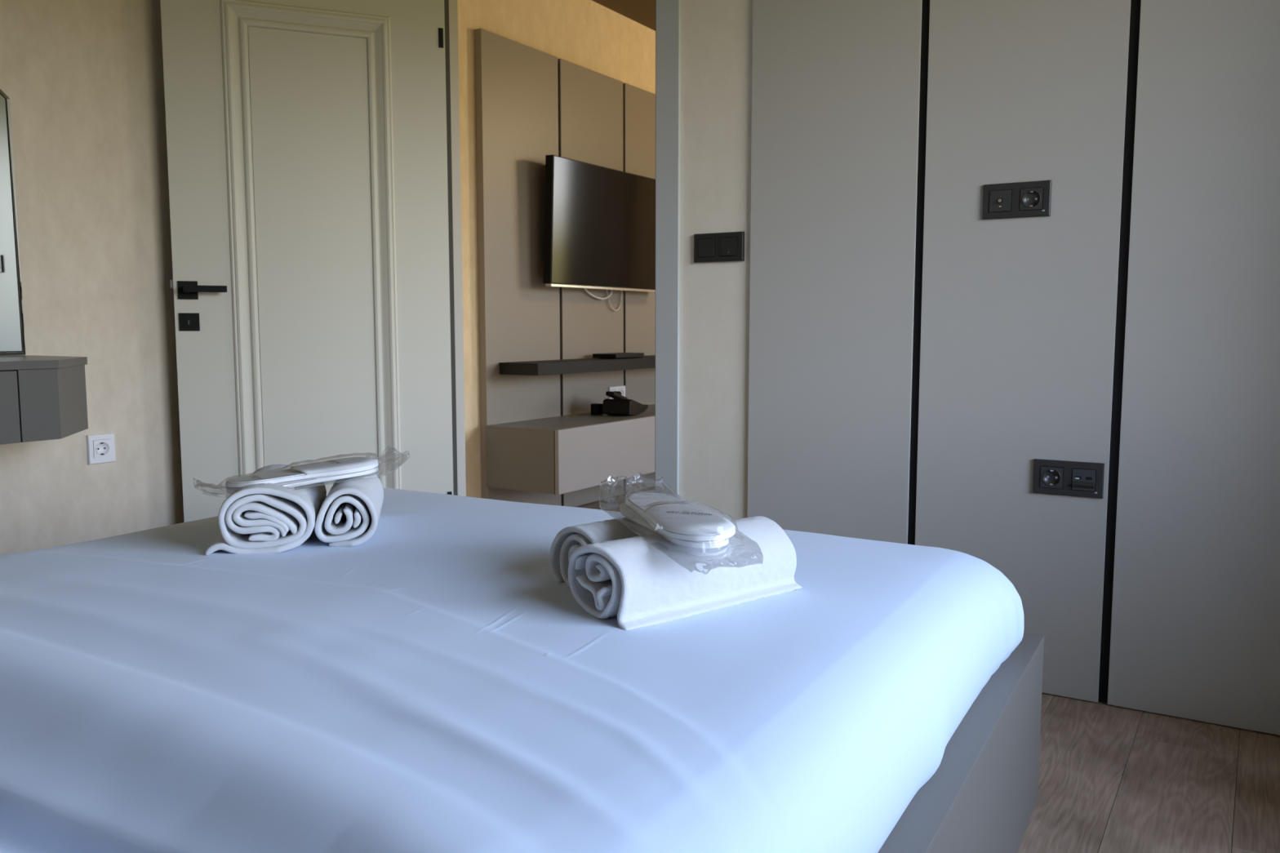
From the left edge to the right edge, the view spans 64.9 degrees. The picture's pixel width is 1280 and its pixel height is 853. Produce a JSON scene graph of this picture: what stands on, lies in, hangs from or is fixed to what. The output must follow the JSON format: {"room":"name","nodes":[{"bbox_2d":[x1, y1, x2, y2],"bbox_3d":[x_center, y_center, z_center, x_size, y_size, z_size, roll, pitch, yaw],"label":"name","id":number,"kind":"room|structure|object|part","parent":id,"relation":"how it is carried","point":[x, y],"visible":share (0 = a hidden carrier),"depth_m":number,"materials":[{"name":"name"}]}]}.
{"room":"hotel bedroom","nodes":[
{"label":"hotel bedroom","id":0,"kind":"room"},
{"bbox_2d":[0,0,655,555],"bbox_3d":[-0.786,-0.760,4.334,0.120,2.550,8.110,4,7,32],"label":"wall","id":1,"kind":"structure","parent":0,"point":[82,80],"depth_m":2.99,"materials":[{"name":"paint"}]},
{"bbox_2d":[0,88,25,355],"bbox_3d":[-2.006,-0.610,2.238,0.012,0.928,1.174,4,7,32],"label":"mirror","id":2,"kind":"object","parent":1,"relation":"attached to","point":[12,342],"visible":1,"depth_m":2.72,"materials":[{"name":"black mirror"}]},
{"bbox_2d":[0,355,88,444],"bbox_3d":[-1.903,-0.026,2.038,0.465,0.190,1.545,4,7,32],"label":"table","id":3,"kind":"object","parent":1,"relation":"attached to","point":[42,397],"visible":1,"depth_m":2.39,"materials":[{"name":"grey paint"}]},
{"bbox_3d":[-1.632,-0.018,2.064,0.019,0.168,0.674,4,7,32],"label":"drawer","id":4,"kind":"part","parent":3,"relation":"part of","materials":[{"name":"grey paint"}]},
{"bbox_2d":[85,432,115,464],"bbox_3d":[-1.593,0.066,2.978,0.016,0.086,0.080,4,7,32],"label":"socket","id":5,"kind":"object","parent":1,"relation":"attached to","point":[100,448],"visible":1,"depth_m":2.97,"materials":[{"name":"white plastic"}]},
{"bbox_2d":[160,0,453,522],"bbox_3d":[-1.039,-0.452,3.232,0.852,2.033,0.134,-2,6,-22],"label":"door","id":6,"kind":"structure","parent":1,"relation":"in","point":[306,140],"depth_m":3.19,"materials":[{"name":"paint"}]},
{"bbox_3d":[-1.428,-0.399,3.084,0.002,0.180,0.022,-2,6,-22],"label":"lock plate","id":7,"kind":"part","parent":6,"relation":"part of","materials":[{"name":"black metal"}]},
{"bbox_3d":[-1.381,-0.417,3.076,0.056,0.055,0.006,-2,6,-22],"label":"handle","id":8,"kind":"part","parent":6,"relation":"part of","materials":[{"name":"black metal"}]},
{"bbox_3d":[-1.319,-0.418,3.055,0.122,0.020,0.012,-2,6,-22],"label":"lever","id":9,"kind":"part","parent":6,"relation":"part of","materials":[{"name":"black metal"}]},
{"bbox_3d":[-1.033,-0.445,3.215,0.504,1.726,0.017,-2,6,-22],"label":"moulding","id":10,"kind":"part","parent":6,"relation":"part of","materials":[{"name":"paint"}]},
{"bbox_3d":[-1.036,-0.446,3.222,0.351,1.573,0.005,-2,6,-22],"label":"field panel","id":11,"kind":"part","parent":6,"relation":"part of","materials":[{"name":"paint"}]},
{"bbox_2d":[474,27,655,506],"bbox_3d":[-0.100,-0.707,5.297,0.039,2.144,2.226,4,7,32],"label":"cladding","id":12,"kind":"object","parent":1,"relation":"attached to","point":[531,104],"visible":0.33,"depth_m":4.65,"materials":[{"name":"brown wood"}]},
{"bbox_3d":[-0.543,-0.635,4.586,0.039,2.144,0.543,4,7,32],"label":"panel","id":13,"kind":"part","parent":12,"relation":"part of","materials":[{"name":"beige wood"}]},
{"bbox_2d":[485,404,654,494],"bbox_3d":[0.003,0.059,5.126,0.395,0.271,1.937,4,7,32],"label":"tv cabinet","id":14,"kind":"object","parent":12,"relation":"attached to","point":[568,453],"visible":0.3,"depth_m":4.37,"materials":[{"name":"grey wood"}]},
{"bbox_2d":[591,403,603,414],"bbox_3d":[-0.212,-0.086,4.945,0.045,0.053,0.045,4,7,32],"label":"power adapter","id":15,"kind":"object","parent":14,"relation":"on","point":[596,408],"visible":0.94,"depth_m":4.93,"materials":[{"name":"black plastic"}]},
{"bbox_3d":[-0.093,0.110,4.617,0.019,0.271,0.967,4,7,32],"label":"drawer","id":16,"kind":"part","parent":14,"relation":"part of","materials":[{"name":"grey wood"}]},
{"bbox_2d":[602,391,648,415],"bbox_3d":[-0.070,-0.119,4.953,0.140,0.118,0.273,2,6,20],"label":"telephone","id":17,"kind":"object","parent":14,"relation":"on","point":[620,405],"visible":1,"depth_m":4.84,"materials":[{"name":"black plastic"}]},
{"bbox_2d":[498,355,655,375],"bbox_3d":[-0.060,-0.327,5.156,0.216,0.052,1.788,4,7,32],"label":"wall shelf","id":18,"kind":"object","parent":12,"relation":"attached to","point":[544,367],"visible":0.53,"depth_m":4.61,"materials":[{"name":"black wood"}]},
{"bbox_2d":[592,352,644,359],"bbox_3d":[-0.090,-0.357,5.073,0.160,0.024,0.295,4,7,32],"label":"media box","id":19,"kind":"object","parent":18,"relation":"on","point":[611,355],"visible":0.99,"depth_m":4.97,"materials":[{"name":"black plastic"}]},
{"bbox_3d":[-0.246,-0.683,5.062,0.039,2.144,0.542,4,7,32],"label":"panel","id":20,"kind":"part","parent":12,"relation":"part of","materials":[{"name":"beige wood"}]},
{"bbox_2d":[543,154,655,292],"bbox_3d":[-0.164,-0.976,5.007,0.112,0.587,1.030,4,7,32],"label":"television","id":21,"kind":"object","parent":12,"relation":"attached to","point":[600,221],"visible":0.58,"depth_m":4.86,"materials":[{"name":"black plastic"}]},
{"bbox_2d":[583,288,613,299],"bbox_3d":[-0.212,-0.683,5.048,0.016,0.091,0.298,4,7,32],"label":"hanging cable","id":22,"kind":"object","parent":21,"relation":"hanging from","point":[585,289],"visible":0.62,"depth_m":5.05,"materials":[{"name":"white plastic"}]},
{"bbox_3d":[-0.145,-0.689,5.024,0.032,0.012,1.030,6,8,31],"label":"trim","id":23,"kind":"part","parent":21,"relation":"part of","materials":[{"name":"silver metal"}]},
{"bbox_2d":[606,289,622,311],"bbox_3d":[-0.133,-0.663,5.187,0.010,0.134,0.151,4,7,32],"label":"cable","id":24,"kind":"object","parent":21,"relation":"hanging from","point":[606,290],"visible":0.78,"depth_m":5.20,"materials":[{"name":"white plastic"}]},
{"bbox_2d":[608,385,625,399],"bbox_3d":[-0.118,-0.170,5.271,0.014,0.080,0.150,4,7,32],"label":"socket","id":25,"kind":"object","parent":12,"relation":"attached to","point":[622,388],"visible":0.48,"depth_m":5.27,"materials":[{"name":"white plastic"}]},
{"bbox_3d":[0.050,-0.731,5.538,0.039,2.144,0.542,4,7,32],"label":"panel","id":26,"kind":"part","parent":12,"relation":"part of","materials":[{"name":"beige wood"}]},
{"bbox_2d":[591,0,655,31],"bbox_3d":[2.420,-2.089,4.305,5.460,0.100,4.816,4,7,32],"label":"ceiling","id":27,"kind":"structure","parent":0,"point":[642,11],"depth_m":5.12,"materials":[{"name":"brown paint"}]},
{"bbox_2d":[679,0,1105,703],"bbox_3d":[1.121,-0.587,2.349,5.220,2.500,0.115,4,7,32],"label":"wall","id":28,"kind":"structure","parent":0,"point":[717,35],"depth_m":2.86,"materials":[{"name":"paint"}]},
{"bbox_2d":[444,0,680,496],"bbox_3d":[-0.288,-0.486,3.233,1.019,2.125,0.134,4,7,32],"label":"door frame","id":29,"kind":"structure","parent":28,"relation":"attached to","point":[668,12],"depth_m":2.96,"materials":[{"name":"grey paint"}]},
{"bbox_3d":[0.081,-0.419,2.937,0.075,2.050,0.012,4,7,32],"label":"casing","id":30,"kind":"part","parent":29,"relation":"part of","materials":[{"name":"grey paint"}]},
{"bbox_2d":[693,231,744,262],"bbox_3d":[0.221,-0.506,2.841,0.156,0.081,0.014,4,7,32],"label":"light switch","id":31,"kind":"object","parent":28,"relation":"attached to","point":[727,246],"visible":1,"depth_m":2.83,"materials":[{"name":"black plastic"}]},
{"bbox_2d":[746,0,1279,735],"bbox_3d":[1.084,-0.581,2.297,1.827,2.493,0.011,4,7,32],"label":"cladding","id":32,"kind":"object","parent":28,"relation":"attached to","point":[914,354],"visible":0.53,"depth_m":2.40,"materials":[{"name":"grey"}]},
{"bbox_3d":[0.503,-0.617,2.655,0.459,2.493,0.011,4,7,32],"label":"panel","id":33,"kind":"part","parent":32,"relation":"part of","materials":[{"name":"grey wood"}]},
{"bbox_2d":[982,179,1051,219],"bbox_3d":[0.897,-0.541,2.402,0.155,0.083,0.016,4,7,32],"label":"socket","id":34,"kind":"object","parent":32,"relation":"attached to","point":[1018,201],"visible":1,"depth_m":2.40,"materials":[{"name":"grey plastic"}]},
{"bbox_2d":[1022,189,1040,208],"bbox_3d":[0.927,-0.539,2.384,0.042,0.042,0.009,4,7,32],"label":"socket","id":35,"kind":"object","parent":34,"relation":"on","point":[1031,198],"depth_m":2.39,"materials":[{"name":"black plastic"}]},
{"bbox_3d":[0.906,-0.592,2.406,0.450,2.493,0.011,4,7,32],"label":"panel","id":36,"kind":"part","parent":32,"relation":"part of","materials":[{"name":"grey wood"}]},
{"bbox_2d":[1032,458,1104,498],"bbox_3d":[1.016,0.124,2.393,0.156,0.083,0.016,4,7,32],"label":"socket","id":37,"kind":"object","parent":32,"relation":"attached to","point":[1051,477],"visible":1,"depth_m":2.39,"materials":[{"name":"grey plastic"}]},
{"bbox_2d":[1042,468,1061,486],"bbox_3d":[0.987,0.122,2.413,0.042,0.042,0.009,4,7,32],"label":"socket","id":38,"kind":"object","parent":37,"relation":"on","point":[1051,477],"depth_m":2.42,"materials":[{"name":"black plastic"}]},
{"bbox_2d":[1072,480,1093,488],"bbox_3d":[1.044,0.138,2.372,0.046,0.016,0.007,4,7,32],"label":"port","id":39,"kind":"object","parent":37,"relation":"attached to","point":[1076,484],"depth_m":2.37,"materials":[{"name":"grey plastic"}]},
{"bbox_3d":[1.306,-0.567,2.159,0.450,2.493,0.011,4,7,32],"label":"panel","id":40,"kind":"part","parent":32,"relation":"part of","materials":[{"name":"grey wood"}]},
{"bbox_2d":[576,486,1279,852],"bbox_3d":[1.483,0.624,3.058,5.220,0.050,7.870,4,7,32],"label":"floor","id":41,"kind":"structure","parent":0,"point":[1112,779],"depth_m":1.98,"materials":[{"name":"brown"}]},
{"bbox_2d":[878,633,1044,852],"bbox_3d":[-0.531,0.261,1.310,1.790,1.020,2.260,3,7,29],"label":"bed","id":42,"kind":"object","parent":41,"relation":"on","point":[981,797],"visible":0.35,"depth_m":1.49,"materials":[{"name":"grey fabric"}]},
{"bbox_2d":[0,488,1024,852],"bbox_3d":[-0.526,0.339,1.330,1.701,0.226,2.204,4,7,32],"label":"duvet","id":43,"kind":"object","parent":42,"relation":"on","point":[429,683],"visible":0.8,"depth_m":1.08,"materials":[{"name":"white fabric"}]},
{"bbox_2d":[204,464,326,555],"bbox_3d":[-0.688,0.148,1.876,0.180,0.120,0.327,-1,6,-13],"label":"rolled towel","id":44,"kind":"object","parent":43,"relation":"on","point":[268,517],"visible":0.88,"depth_m":1.73,"materials":[{"name":"white fabric"}]},
{"bbox_2d":[193,445,409,497],"bbox_3d":[-0.618,0.081,1.853,0.368,0.059,0.144,-4,7,-34],"label":"bag","id":45,"kind":"object","parent":44,"relation":"on","point":[390,461],"visible":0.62,"depth_m":1.88,"materials":[{"name":"clear plastic"}]},
{"bbox_2d":[225,457,378,487],"bbox_3d":[-0.618,0.082,1.855,0.275,0.033,0.110,-4,7,-32],"label":"slipper","id":46,"kind":"object","parent":45,"relation":"in","point":[339,466],"visible":0.99,"depth_m":1.83,"materials":[{"name":"white fabric"}]},
{"bbox_2d":[226,466,378,493],"bbox_3d":[-0.617,0.095,1.855,0.275,0.028,0.110,-4,7,-34],"label":"slipper","id":47,"kind":"object","parent":45,"relation":"in","point":[294,483],"visible":0.32,"depth_m":1.83,"materials":[{"name":"white"}]},
{"bbox_2d":[314,476,383,546],"bbox_3d":[-0.553,0.148,1.933,0.111,0.110,0.318,-1,6,-12],"label":"rolled towel","id":48,"kind":"object","parent":43,"relation":"on","point":[348,516],"visible":0.94,"depth_m":1.79,"materials":[{"name":"white fabric"}]},
{"bbox_2d":[549,519,639,586],"bbox_3d":[-0.009,0.189,1.578,0.244,0.097,0.126,-5,7,-39],"label":"rolled towel","id":49,"kind":"object","parent":43,"relation":"on","point":[568,539],"visible":0.21,"depth_m":1.52,"materials":[{"name":"white fabric"}]},
{"bbox_2d":[599,472,763,574],"bbox_3d":[0.051,0.134,1.483,0.145,0.082,0.371,-2,6,-21],"label":"bag","id":50,"kind":"object","parent":49,"relation":"on","point":[740,548],"visible":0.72,"depth_m":1.40,"materials":[{"name":"clear plastic"}]},
{"bbox_2d":[619,502,728,548],"bbox_3d":[0.055,0.140,1.486,0.110,0.023,0.275,-3,6,-25],"label":"slipper","id":51,"kind":"object","parent":50,"relation":"in","point":[624,509],"visible":0.34,"depth_m":1.38,"materials":[{"name":"white fabric"}]},
{"bbox_2d":[626,492,735,541],"bbox_3d":[0.046,0.129,1.480,0.110,0.025,0.275,-3,6,-25],"label":"slipper","id":52,"kind":"object","parent":50,"relation":"in","point":[687,522],"visible":1,"depth_m":1.42,"materials":[{"name":"white fabric"}]},
{"bbox_2d":[666,511,711,515],"bbox_3d":[0.072,0.124,1.442,0.059,0.002,0.039,-2,9,-20],"label":"print","id":53,"kind":"object","parent":52,"relation":"on","point":[667,511],"depth_m":1.44},
{"bbox_2d":[568,515,802,630],"bbox_3d":[0.070,0.201,1.455,0.351,0.104,0.137,-5,7,-39],"label":"rolled towel","id":54,"kind":"object","parent":43,"relation":"on","point":[630,580],"visible":0.73,"depth_m":1.37,"materials":[{"name":"white fabric"}]}
]}

